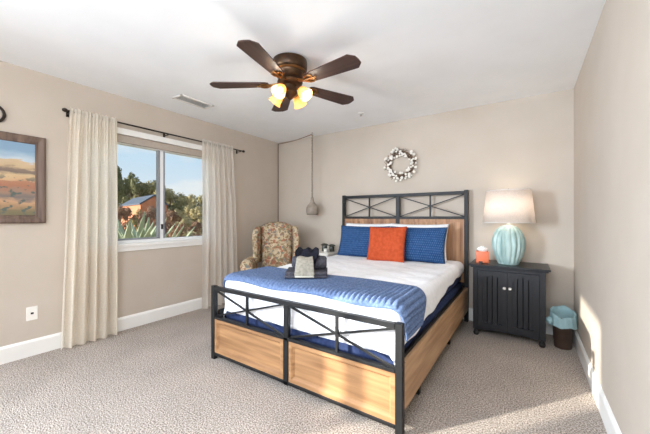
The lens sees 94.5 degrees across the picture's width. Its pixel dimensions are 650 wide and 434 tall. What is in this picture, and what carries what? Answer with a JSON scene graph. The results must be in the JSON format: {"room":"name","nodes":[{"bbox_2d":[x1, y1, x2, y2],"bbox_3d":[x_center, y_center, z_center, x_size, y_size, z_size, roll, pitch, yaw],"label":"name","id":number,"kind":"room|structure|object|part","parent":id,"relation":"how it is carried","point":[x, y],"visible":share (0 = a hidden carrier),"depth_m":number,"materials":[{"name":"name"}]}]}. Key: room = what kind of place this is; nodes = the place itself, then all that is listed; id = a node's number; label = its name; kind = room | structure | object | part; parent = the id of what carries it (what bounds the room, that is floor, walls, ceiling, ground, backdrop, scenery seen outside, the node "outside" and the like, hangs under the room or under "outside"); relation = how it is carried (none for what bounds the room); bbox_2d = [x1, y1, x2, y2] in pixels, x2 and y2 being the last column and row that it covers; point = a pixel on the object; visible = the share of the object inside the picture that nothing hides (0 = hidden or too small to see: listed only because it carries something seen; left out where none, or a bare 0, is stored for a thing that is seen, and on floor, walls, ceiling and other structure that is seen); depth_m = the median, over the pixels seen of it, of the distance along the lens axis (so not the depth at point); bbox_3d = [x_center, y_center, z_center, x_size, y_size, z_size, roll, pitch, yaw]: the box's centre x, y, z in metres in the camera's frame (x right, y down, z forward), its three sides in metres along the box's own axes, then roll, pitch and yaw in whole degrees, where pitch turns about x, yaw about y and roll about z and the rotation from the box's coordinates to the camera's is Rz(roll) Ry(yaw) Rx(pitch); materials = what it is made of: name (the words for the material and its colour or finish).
{"room":"bedroom","nodes":[
{"label":"bedroom","id":0,"kind":"room"},
{"bbox_2d":[0,61,277,346],"bbox_3d":[-3.596,-0.037,1.088,0.160,2.440,9.792,0,0,34],"label":"wall","id":1,"kind":"structure","parent":0,"point":[32,255],"depth_m":2.76,"materials":[{"name":"paint"}]},
{"bbox_2d":[0,106,5,121],"bbox_3d":[-2.616,-0.828,2.372,0.021,0.142,0.135,0,0,34],"label":"wall ornament","id":2,"kind":"object","parent":1,"relation":"attached to","point":[1,108],"visible":1,"depth_m":2.41,"materials":[{"name":"metal"}]},
{"bbox_2d":[0,131,45,223],"bbox_3d":[-2.709,-0.317,2.229,0.030,0.740,0.955,0,0,34],"label":"framed painting","id":3,"kind":"object","parent":1,"relation":"attached to","point":[22,157],"visible":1,"depth_m":2.50,"materials":[{"name":"wood"}]},
{"bbox_2d":[26,306,37,320],"bbox_3d":[-2.501,0.823,2.564,0.009,0.116,0.072,0,0,34],"label":"wall plate","id":4,"kind":"object","parent":1,"relation":"attached to","point":[31,312],"visible":1,"depth_m":2.56,"materials":[{"name":"white plastic"}]},
{"bbox_2d":[0,297,201,364],"bbox_3d":[-3.523,1.114,1.039,0.016,0.138,9.792,0,0,34],"label":"baseboard","id":5,"kind":"structure","parent":1,"relation":"attached to","point":[17,351],"depth_m":3.10,"materials":[{"name":"white paint"}]},
{"bbox_2d":[62,108,244,153],"bbox_3d":[-1.783,-0.953,3.543,0.108,0.065,2.076,0,0,34],"label":"curtain rod","id":6,"kind":"object","parent":1,"relation":"attached to","point":[67,111],"visible":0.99,"depth_m":3.31,"materials":[{"name":"metal"}]},
{"bbox_2d":[61,107,117,348],"bbox_3d":[-2.217,0.089,2.839,0.089,2.171,0.450,0,0,34],"label":"curtain","id":7,"kind":"object","parent":6,"relation":"hanging from","point":[90,284],"visible":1,"depth_m":2.85,"materials":[{"name":"beige fabric"}]},
{"bbox_2d":[202,139,237,308],"bbox_3d":[-1.405,0.089,4.044,0.094,2.171,0.607,0,0,34],"label":"curtain","id":8,"kind":"object","parent":6,"relation":"hanging from","point":[219,229],"visible":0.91,"depth_m":4.00,"materials":[{"name":"beige fabric"}]},
{"bbox_2d":[117,127,201,251],"bbox_3d":[-1.942,-0.282,3.488,0.165,1.286,1.580,0,0,34],"label":"window","id":9,"kind":"structure","parent":1,"relation":"in","point":[145,243],"depth_m":3.51,"materials":[{"name":"white plastic"}]},
{"bbox_2d":[117,134,201,156],"bbox_3d":[-1.925,-0.823,3.477,0.042,0.076,1.460,0,0,34],"label":"shade","id":10,"kind":"object","parent":9,"relation":"attached to","point":[162,147],"depth_m":3.46,"materials":[{"name":"white fabric"}]},
{"bbox_3d":[-1.895,-0.894,3.456,0.021,0.062,1.580,0,0,34],"label":"header casing","id":11,"kind":"part","parent":9,"relation":"part of","materials":[{"name":"white paint"}]},
{"bbox_3d":[-1.909,0.322,3.466,0.085,0.078,1.580,0,0,34],"label":"sill","id":12,"kind":"part","parent":9,"relation":"part of","materials":[{"name":"white paint"}]},
{"bbox_2d":[0,0,605,142],"bbox_3d":[-1.915,-1.327,-0.042,4.211,0.140,10.112,0,0,34],"label":"ceiling","id":13,"kind":"structure","parent":0,"point":[418,58],"depth_m":2.24,"materials":[{"name":"paint"}]},
{"bbox_2d":[172,94,212,108],"bbox_3d":[-1.433,-1.252,3.276,0.170,0.009,0.390,0,0,34],"label":"ceiling vent","id":14,"kind":"object","parent":13,"relation":"in","point":[182,98],"visible":1,"depth_m":3.26,"materials":[{"name":"white metal"}]},
{"bbox_2d":[210,40,360,111],"bbox_3d":[-0.253,-1.081,2.384,1.197,0.352,1.232,0,0,34],"label":"ceiling fan","id":15,"kind":"object","parent":13,"relation":"hanging from","point":[290,69],"visible":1,"depth_m":2.31,"materials":[{"name":"brown wood"}]},
{"bbox_3d":[-0.686,-1.065,2.424,0.470,0.008,0.160,0,7,1],"label":"blade","id":16,"kind":"part","parent":15,"relation":"part of","materials":[{"name":"brown wood"}]},
{"bbox_3d":[-0.416,-1.065,2.032,0.160,0.008,0.470,7,2,19],"label":"blade","id":17,"kind":"part","parent":15,"relation":"part of","materials":[{"name":"brown wood"}]},
{"bbox_3d":[-0.405,-0.963,2.478,0.117,0.117,0.116,0,0,34],"label":"lamp shade","id":18,"kind":"part","parent":15,"relation":"part of","materials":[{"name":"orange glass"}]},
{"bbox_3d":[-0.345,-0.963,2.290,0.116,0.117,0.117,0,0,34],"label":"lamp shade","id":19,"kind":"part","parent":15,"relation":"part of","materials":[{"name":"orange glass"}]},
{"bbox_3d":[-0.397,-1.065,2.802,0.160,0.008,0.470,-7,2,-16],"label":"blade","id":20,"kind":"part","parent":15,"relation":"part of","materials":[{"name":"brown wood"}]},
{"bbox_3d":[-0.218,-0.963,2.538,0.116,0.117,0.117,0,0,34],"label":"lamp shade","id":21,"kind":"part","parent":15,"relation":"part of","materials":[{"name":"orange glass"}]},
{"bbox_3d":[-0.158,-0.963,2.351,0.117,0.117,0.116,0,0,34],"label":"lamp shade","id":22,"kind":"part","parent":15,"relation":"part of","materials":[{"name":"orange glass"}]},
{"bbox_3d":[0.052,-1.065,2.644,0.470,0.008,0.160,0,-7,-35],"label":"blade","id":23,"kind":"part","parent":15,"relation":"part of","materials":[{"name":"brown wood"}]},
{"bbox_3d":[0.041,-1.065,2.168,0.470,0.008,0.160,0,-7,37],"label":"blade","id":24,"kind":"part","parent":15,"relation":"part of","materials":[{"name":"brown wood"}]},
{"bbox_2d":[278,134,317,221],"bbox_3d":[-0.432,-0.117,4.779,0.182,2.280,0.948,0,0,-39],"label":"pendant lamp","id":25,"kind":"object","parent":13,"relation":"hanging from","point":[312,208],"visible":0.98,"depth_m":4.47,"materials":[{"name":"grey ceramic"}]},
{"bbox_3d":[-0.191,-0.162,4.482,0.182,0.261,0.182,0,0,34],"label":"lamp shade","id":26,"kind":"part","parent":25,"relation":"part of","materials":[{"name":"beige fabric"}]},
{"bbox_3d":[-0.191,-0.757,4.482,0.030,0.947,0.030,0,0,34],"label":"braided cord","id":27,"kind":"part","parent":25,"relation":"part of","materials":[{"name":"grey fabric"}]},
{"bbox_2d":[0,303,606,433],"bbox_3d":[-1.915,1.243,-0.042,4.211,0.120,10.112,0,0,34],"label":"floor","id":28,"kind":"structure","parent":0,"point":[162,376],"depth_m":2.04,"materials":[{"name":"beige carpet"}]},
{"bbox_2d":[240,222,298,270],"bbox_3d":[-0.678,0.629,4.121,0.850,1.122,0.777,0,0,-6],"label":"armchair","id":29,"kind":"object","parent":28,"relation":"on","point":[274,244],"visible":0.59,"depth_m":4.31,"materials":[{"name":"fabric"}]},
{"bbox_3d":[-1.017,0.760,4.046,0.160,0.445,0.621,0,0,-6],"label":"armrest","id":30,"kind":"part","parent":29,"relation":"part of","materials":[{"name":"fabric"}]},
{"bbox_3d":[-0.705,0.475,4.380,0.480,0.815,0.257,0,0,-6],"label":"backrest","id":31,"kind":"part","parent":29,"relation":"part of","materials":[{"name":"fabric"}]},
{"bbox_2d":[319,249,337,256],"bbox_3d":[-0.020,0.838,4.306,0.380,0.690,0.396,0,0,34],"label":"side table","id":32,"kind":"object","parent":28,"relation":"on","point":[321,253],"visible":0.09,"depth_m":4.17,"materials":[{"name":"silver metal"}]},
{"bbox_2d":[321,243,327,250],"bbox_3d":[-0.007,0.436,4.343,0.112,0.114,0.112,0,0,34],"label":"jar","id":33,"kind":"object","parent":32,"relation":"on","point":[324,245],"visible":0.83,"depth_m":4.31,"materials":[{"name":"clear glass"}]},
{"bbox_2d":[328,244,334,251],"bbox_3d":[0.097,0.440,4.274,0.105,0.107,0.105,0,0,34],"label":"jar","id":34,"kind":"object","parent":32,"relation":"on","point":[331,248],"visible":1,"depth_m":4.24,"materials":[{"name":"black glass"}]},
{"bbox_2d":[211,190,468,433],"bbox_3d":[0.340,0.438,2.963,1.646,1.490,2.193,0,0,34],"label":"frame","id":35,"kind":"object","parent":28,"relation":"on","point":[379,392],"visible":0.7,"depth_m":2.03,"materials":[{"name":"black metal"}]},
{"bbox_3d":[-0.927,0.878,2.517,0.042,0.610,0.038,0,0,34],"label":"foot post","id":36,"kind":"part","parent":35,"relation":"part of","materials":[{"name":"black metal"}]},
{"bbox_3d":[-0.596,0.985,2.294,0.756,0.276,0.026,0,0,34],"label":"footboard panel","id":37,"kind":"part","parent":35,"relation":"part of","materials":[{"name":"brown wood"}]},
{"bbox_3d":[-0.262,0.879,2.069,0.042,0.547,0.034,0,0,34],"label":"foot post","id":38,"kind":"part","parent":35,"relation":"part of","materials":[{"name":"black metal"}]},
{"bbox_3d":[-0.262,0.836,2.069,1.562,0.022,0.034,0,0,34],"label":"foot rail","id":39,"kind":"part","parent":35,"relation":"part of","materials":[{"name":"black metal"}]},
{"bbox_3d":[-0.262,1.135,2.069,1.562,0.024,0.034,0,0,34],"label":"foot rail","id":40,"kind":"part","parent":35,"relation":"part of","materials":[{"name":"black metal"}]},
{"bbox_3d":[-0.262,0.592,2.069,1.562,0.030,0.034,0,0,34],"label":"foot rail","id":41,"kind":"part","parent":35,"relation":"part of","materials":[{"name":"black metal"}]},
{"bbox_3d":[0.073,0.985,1.844,0.756,0.276,0.026,0,0,34],"label":"footboard panel","id":42,"kind":"part","parent":35,"relation":"part of","materials":[{"name":"brown wood"}]},
{"bbox_2d":[226,282,461,365],"bbox_3d":[0.347,0.826,2.970,1.530,0.185,2.035,0,0,34],"label":"box spring","id":43,"kind":"object","parent":35,"relation":"in","point":[347,348],"visible":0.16,"depth_m":2.10,"materials":[{"name":"blue fabric"}]},
{"bbox_2d":[441,276,460,298],"bbox_3d":[0.348,0.634,2.972,1.520,0.193,2.030,0,0,34],"label":"mattress","id":44,"kind":"object","parent":43,"relation":"on","point":[457,280],"visible":0.15,"depth_m":3.00,"materials":[{"name":"blue fabric"}]},
{"bbox_2d":[223,255,463,364],"bbox_3d":[0.335,0.690,2.951,1.585,0.382,2.053,0,0,34],"label":"quilt","id":45,"kind":"object","parent":44,"relation":"on","point":[434,279],"visible":0.53,"depth_m":2.26,"materials":[{"name":"white fabric"}]},
{"bbox_2d":[223,266,426,341],"bbox_3d":[-0.096,0.600,2.313,1.630,0.250,0.524,0,0,34],"label":"throw blanket","id":46,"kind":"object","parent":45,"relation":"on","point":[409,301],"visible":0.89,"depth_m":2.02,"materials":[{"name":"blue fabric"}]},
{"bbox_2d":[284,267,326,277],"bbox_3d":[-0.147,0.450,2.440,0.337,0.049,0.253,0,0,0],"label":"bath towel","id":47,"kind":"object","parent":46,"relation":"on","point":[319,273],"visible":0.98,"depth_m":2.32,"materials":[{"name":"grey fabric"}]},
{"bbox_2d":[294,256,314,277],"bbox_3d":[-0.158,0.388,2.348,0.157,0.155,0.117,0,0,0],"label":"washcloth","id":48,"kind":"object","parent":47,"relation":"on","point":[304,267],"visible":1,"depth_m":2.31,"materials":[{"name":"beige fabric"}]},
{"bbox_2d":[292,255,326,268],"bbox_3d":[-0.129,0.371,2.462,0.285,0.122,0.103,0,0,0],"label":"rolled towel","id":49,"kind":"object","parent":47,"relation":"on","point":[321,262],"visible":0.52,"depth_m":2.42,"materials":[{"name":"grey fabric"}]},
{"bbox_2d":[295,247,318,263],"bbox_3d":[-0.145,0.311,2.463,0.196,0.129,0.177,0,0,0],"label":"hand towel","id":50,"kind":"object","parent":49,"relation":"on","point":[307,252],"visible":0.71,"depth_m":2.40,"materials":[{"name":"black fabric"}]},
{"bbox_2d":[337,225,389,256],"bbox_3d":[0.478,0.311,3.819,0.693,0.399,0.193,0,0,31],"label":"sham pillow","id":51,"kind":"object","parent":45,"relation":"on","point":[354,241],"visible":0.63,"depth_m":3.81,"materials":[{"name":"blue fabric"}]},
{"bbox_2d":[346,223,393,226],"bbox_3d":[0.548,0.298,3.941,0.704,0.437,0.202,0,0,31],"label":"pillow","id":52,"kind":"object","parent":45,"relation":"on","point":[347,224],"visible":0.12,"depth_m":3.93,"materials":[{"name":"white fabric"}]},
{"bbox_2d":[367,226,406,262],"bbox_3d":[0.710,0.315,3.483,0.464,0.416,0.188,0,0,30],"label":"cushion","id":53,"kind":"object","parent":45,"relation":"on","point":[385,243],"visible":0.98,"depth_m":3.42,"materials":[{"name":"orange fabric"}]},
{"bbox_2d":[390,226,447,263],"bbox_3d":[1.042,0.311,3.439,0.672,0.399,0.191,0,0,36],"label":"sham pillow","id":54,"kind":"object","parent":45,"relation":"on","point":[421,244],"visible":0.73,"depth_m":3.32,"materials":[{"name":"blue fabric"}]},
{"bbox_2d":[392,224,448,262],"bbox_3d":[1.095,0.298,3.571,0.703,0.437,0.196,0,0,32],"label":"pillow","id":55,"kind":"object","parent":45,"relation":"on","point":[395,225],"visible":0.12,"depth_m":3.50,"materials":[{"name":"white fabric"}]},
{"bbox_3d":[0.274,0.438,4.302,0.042,1.490,0.045,0,0,34],"label":"head post","id":56,"kind":"part","parent":35,"relation":"part of","materials":[{"name":"black metal"}]},
{"bbox_3d":[0.601,0.384,4.074,0.756,0.718,0.024,0,0,34],"label":"headboard panel","id":57,"kind":"part","parent":35,"relation":"part of","materials":[{"name":"brown wood"}]},
{"bbox_3d":[0.939,0.386,3.854,0.052,1.295,0.037,0,0,34],"label":"head post","id":58,"kind":"part","parent":35,"relation":"part of","materials":[{"name":"black metal"}]},
{"bbox_3d":[0.404,0.878,1.622,0.042,0.610,0.038,0,0,34],"label":"foot post","id":59,"kind":"part","parent":35,"relation":"part of","materials":[{"name":"black metal"}]},
{"bbox_3d":[0.939,-0.278,3.853,1.562,0.038,0.038,0,0,34],"label":"head rail","id":60,"kind":"part","parent":35,"relation":"part of","materials":[{"name":"black metal"}]},
{"bbox_3d":[0.939,0.009,3.853,1.562,0.032,0.038,0,0,34],"label":"head rail","id":61,"kind":"part","parent":35,"relation":"part of","materials":[{"name":"black metal"}]},
{"bbox_3d":[1.270,0.384,3.624,0.756,0.718,0.024,0,0,34],"label":"headboard panel","id":62,"kind":"part","parent":35,"relation":"part of","materials":[{"name":"brown wood"}]},
{"bbox_3d":[1.011,0.924,2.512,0.026,0.258,2.103,0,0,34],"label":"rail","id":63,"kind":"part","parent":35,"relation":"part of","materials":[{"name":"brown wood"}]},
{"bbox_3d":[1.605,0.438,3.407,0.042,1.490,0.045,0,0,34],"label":"head post","id":64,"kind":"part","parent":35,"relation":"part of","materials":[{"name":"black metal"}]},
{"bbox_2d":[469,259,550,347],"bbox_3d":[1.847,0.827,3.026,0.668,0.712,0.457,0,0,34],"label":"nightstand","id":65,"kind":"object","parent":28,"relation":"on","point":[511,299],"visible":0.99,"depth_m":2.86,"materials":[{"name":"black paint"}]},
{"bbox_2d":[476,246,488,262],"bbox_3d":[1.634,0.385,3.119,0.116,0.171,0.116,0,0,26],"label":"tissue box","id":66,"kind":"object","parent":65,"relation":"on","point":[482,254],"visible":1,"depth_m":3.08,"materials":[{"name":"orange cardboard"}]},
{"bbox_3d":[1.637,0.810,2.938,0.248,0.561,0.024,0,0,34],"label":"door","id":67,"kind":"part","parent":65,"relation":"part of","materials":[{"name":"black paint"}]},
{"bbox_2d":[483,189,535,264],"bbox_3d":[1.851,0.092,3.033,0.461,0.757,0.461,0,0,30],"label":"table lamp","id":68,"kind":"object","parent":65,"relation":"on","point":[507,206],"visible":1,"depth_m":2.91,"materials":[{"name":"teal ceramic"}]},
{"bbox_3d":[1.851,-0.104,3.033,0.459,0.320,0.459,0,0,34],"label":"lamp shade","id":69,"kind":"part","parent":68,"relation":"part of","materials":[{"name":"white fabric"}]},
{"bbox_3d":[1.846,0.810,2.798,0.248,0.561,0.024,0,0,34],"label":"door","id":70,"kind":"part","parent":65,"relation":"part of","materials":[{"name":"black paint"}]},
{"bbox_2d":[546,305,577,349],"bbox_3d":[2.149,1.001,2.734,0.235,0.363,0.208,0,0,34],"label":"waste bin","id":71,"kind":"object","parent":28,"relation":"on","point":[563,320],"visible":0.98,"depth_m":2.68,"materials":[{"name":"brown metal"}]},
{"bbox_2d":[278,88,573,316],"bbox_3d":[0.862,-0.037,4.087,4.211,2.440,0.160,0,0,34],"label":"wall","id":72,"kind":"structure","parent":0,"point":[527,142],"depth_m":3.50,"materials":[{"name":"paint"}]},
{"bbox_2d":[384,147,417,181],"bbox_3d":[0.969,-0.678,3.865,0.451,0.456,0.075,0,0,34],"label":"wreath","id":73,"kind":"object","parent":72,"relation":"attached to","point":[393,175],"visible":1,"depth_m":3.85,"materials":[{"name":"white plant"}]},
{"bbox_2d":[463,308,552,334],"bbox_3d":[0.813,1.114,4.013,3.891,0.138,0.016,0,0,34],"label":"baseboard","id":74,"kind":"structure","parent":72,"relation":"attached to","point":[549,329],"depth_m":3.04,"materials":[{"name":"white paint"}]},
{"bbox_2d":[574,0,649,433],"bbox_3d":[-0.235,-0.037,-1.173,0.160,2.440,9.792,0,0,34],"label":"wall","id":75,"kind":"structure","parent":0,"point":[612,87],"depth_m":1.53,"materials":[{"name":"paint"}]},
{"bbox_2d":[573,330,621,433],"bbox_3d":[-0.308,1.114,-1.124,0.016,0.138,9.792,0,0,34],"label":"baseboard","id":76,"kind":"structure","parent":75,"relation":"attached to","point":[610,423],"depth_m":1.89,"materials":[{"name":"white paint"}]},
{"label":"outside","id":77,"kind":"structure","parent":0,"visible":0},
{"bbox_3d":[-40.088,1.683,69.151,136.279,0.300,190.000,0,0,34],"label":"ground","id":78,"kind":"structure","parent":77,"visible":0},
{"bbox_2d":[117,165,124,209],"bbox_3d":[-41.443,-4.359,58.847,3.957,11.794,3.991,0,0,-29],"label":"tree","id":79,"kind":"object","parent":78,"relation":"on","point":[120,181],"visible":0.36,"depth_m":59.15,"materials":[{"name":"green plant"}]},
{"bbox_2d":[118,204,127,230],"bbox_3d":[-13.554,0.342,19.976,0.837,2.384,1.057,0,0,-32],"label":"bush","id":80,"kind":"object","parent":78,"relation":"on","point":[121,213],"visible":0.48,"depth_m":19.90,"materials":[{"name":"red plant"}]},
{"bbox_2d":[118,178,135,208],"bbox_3d":[-44.843,-3.684,66.778,4.657,10.444,4.296,0,0,2],"label":"tree","id":81,"kind":"object","parent":78,"relation":"on","point":[127,184],"visible":0.22,"depth_m":67.12,"materials":[{"name":"green plant"}]},
{"bbox_2d":[121,207,136,230],"bbox_3d":[-15.087,0.335,22.948,0.989,2.399,1.249,0,0,18],"label":"bush","id":82,"kind":"object","parent":78,"relation":"on","point":[127,209],"visible":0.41,"depth_m":22.99,"materials":[{"name":"red plant"}]},
{"bbox_2d":[124,172,137,199],"bbox_3d":[-48.458,-4.963,74.912,4.757,13.005,4.502,0,0,-21],"label":"tree","id":83,"kind":"object","parent":78,"relation":"on","point":[130,194],"visible":0.25,"depth_m":74.84,"materials":[{"name":"green plant"}]},
{"bbox_2d":[126,208,141,229],"bbox_3d":[-16.371,0.424,25.942,1.088,2.386,1.457,0,0,18],"label":"bush","id":84,"kind":"object","parent":78,"relation":"on","point":[135,222],"visible":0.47,"depth_m":25.93,"materials":[{"name":"green plant"}]},
{"bbox_2d":[121,177,149,203],"bbox_3d":[-31.829,-2.638,51.166,4.110,8.349,3.777,0,0,-5],"label":"tree","id":85,"kind":"object","parent":78,"relation":"on","point":[136,187],"visible":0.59,"depth_m":50.23,"materials":[{"name":"green plant"}]},
{"bbox_2d":[118,219,167,238],"bbox_3d":[-3.357,0.774,5.002,1.369,1.495,1.340,0,0,34],"label":"agave","id":86,"kind":"object","parent":78,"relation":"on","point":[128,229],"visible":0.07,"depth_m":4.81,"materials":[{"name":"green plant"}]},
{"bbox_2d":[137,212,150,228],"bbox_3d":[-12.701,0.564,21.046,0.851,1.940,1.242,0,0,-31],"label":"bush","id":87,"kind":"object","parent":78,"relation":"on","point":[138,215],"visible":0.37,"depth_m":20.83,"materials":[{"name":"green plant"}]},
{"bbox_2d":[133,180,155,197],"bbox_3d":[-35.114,-2.939,59.155,3.468,8.954,4.672,0,0,45],"label":"tree","id":88,"kind":"object","parent":78,"relation":"on","point":[153,186],"visible":0.13,"depth_m":58.92,"materials":[{"name":"green plant"}]},
{"bbox_2d":[121,194,168,228],"bbox_3d":[-23.799,-0.577,39.250,3.620,4.220,12.100,0,0,-45],"label":"shed","id":89,"kind":"object","parent":78,"relation":"on","point":[142,203],"visible":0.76,"depth_m":35.76,"materials":[{"name":"orange paint"}]},
{"bbox_2d":[118,212,172,238],"bbox_3d":[-3.898,0.700,6.214,1.599,1.644,1.340,0,0,34],"label":"agave","id":90,"kind":"object","parent":78,"relation":"on","point":[141,231],"visible":0.14,"depth_m":6.07,"materials":[{"name":"green plant"}]},
{"bbox_2d":[144,205,155,232],"bbox_3d":[-13.844,0.275,23.989,1.476,2.518,1.085,0,0,31],"label":"bush","id":91,"kind":"object","parent":78,"relation":"on","point":[150,210],"visible":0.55,"depth_m":23.90,"materials":[{"name":"red plant"}]},
{"bbox_2d":[126,217,175,234],"bbox_3d":[-4.503,0.734,7.623,1.503,1.577,1.363,0,0,34],"label":"agave","id":92,"kind":"object","parent":78,"relation":"on","point":[147,226],"visible":0.09,"depth_m":7.44,"materials":[{"name":"green plant"}]},
{"bbox_2d":[118,223,194,238],"bbox_3d":[-3.097,0.805,5.579,1.356,1.434,1.377,0,0,34],"label":"agave","id":93,"kind":"object","parent":78,"relation":"on","point":[179,232],"visible":0.07,"depth_m":5.48,"materials":[{"name":"green plant"}]},
{"bbox_2d":[165,211,171,233],"bbox_3d":[-11.737,0.518,22.036,1.053,2.032,1.553,0,0,-20],"label":"bush","id":94,"kind":"object","parent":78,"relation":"on","point":[165,211],"visible":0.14,"depth_m":21.78,"materials":[{"name":"red plant"}]},
{"bbox_2d":[153,188,186,219],"bbox_3d":[-21.987,-1.311,42.941,3.255,5.694,4.296,0,0,10],"label":"tree","id":95,"kind":"object","parent":78,"relation":"on","point":[169,196],"visible":0.51,"depth_m":42.92,"materials":[{"name":"green plant"}]},
{"bbox_2d":[165,209,181,237],"bbox_3d":[-9.684,0.500,18.992,1.377,2.068,1.013,0,0,29],"label":"bush","id":96,"kind":"object","parent":78,"relation":"on","point":[173,215],"visible":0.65,"depth_m":18.89,"materials":[{"name":"red plant"}]},
{"bbox_2d":[167,222,186,236],"bbox_3d":[-7.369,0.894,15.072,1.142,1.278,0.764,0,0,41],"label":"bush","id":97,"kind":"object","parent":78,"relation":"on","point":[181,225],"visible":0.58,"depth_m":15.00,"materials":[{"name":"red plant"}]},
{"bbox_2d":[166,193,188,223],"bbox_3d":[-25.095,-1.300,50.767,4.589,5.671,3.477,0,0,-18],"label":"tree","id":98,"kind":"object","parent":78,"relation":"on","point":[187,199],"visible":0.09,"depth_m":50.83,"materials":[{"name":"green plant"}]},
{"bbox_2d":[174,208,192,225],"bbox_3d":[-13.929,0.336,29.284,1.862,2.396,1.700,0,0,-39],"label":"bush","id":99,"kind":"object","parent":78,"relation":"on","point":[179,212],"visible":0.31,"depth_m":29.22,"materials":[{"name":"green plant"}]},
{"bbox_2d":[179,219,194,236],"bbox_3d":[-9.262,0.842,20.081,0.774,1.487,1.215,0,0,38],"label":"bush","id":100,"kind":"object","parent":78,"relation":"on","point":[189,223],"visible":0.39,"depth_m":20.05,"materials":[{"name":"green plant"}]},
{"bbox_2d":[184,205,194,230],"bbox_3d":[-14.845,0.157,33.087,2.056,2.961,1.310,0,0,-1],"label":"bush","id":101,"kind":"object","parent":78,"relation":"on","point":[189,206],"visible":0.24,"depth_m":33.02,"materials":[{"name":"green plant"}]},
{"bbox_2d":[186,194,196,219],"bbox_3d":[-30.125,-1.841,66.754,4.953,6.754,3.157,0,0,-10],"label":"tree","id":102,"kind":"object","parent":78,"relation":"on","point":[191,198],"visible":0.12,"depth_m":66.08,"materials":[{"name":"green plant"}]},
{"bbox_2d":[181,196,202,223],"bbox_3d":[-18.384,-0.884,42.743,4.578,4.839,3.419,0,0,21],"label":"tree","id":103,"kind":"object","parent":78,"relation":"on","point":[199,199],"visible":0.14,"depth_m":42.25,"materials":[{"name":"green plant"}]},
{"bbox_2d":[186,220,201,235],"bbox_3d":[-6.824,0.855,15.945,0.868,1.356,1.181,0,0,24],"label":"bush","id":104,"kind":"object","parent":78,"relation":"on","point":[196,224],"visible":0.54,"depth_m":15.80,"materials":[{"name":"red plant"}]},
{"bbox_2d":[189,206,202,233],"bbox_3d":[-11.951,0.290,27.913,2.056,2.676,1.310,0,0,-1],"label":"bush","id":105,"kind":"object","parent":78,"relation":"on","point":[194,213],"visible":0.61,"depth_m":27.59,"materials":[{"name":"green plant"}]},
{"bbox_2d":[191,198,201,206],"bbox_3d":[-20.415,-1.057,51.131,3.477,5.186,4.589,0,0,28],"label":"tree","id":106,"kind":"object","parent":78,"relation":"on","point":[196,200],"visible":0.06,"depth_m":50.18,"materials":[{"name":"green plant"}]}
]}

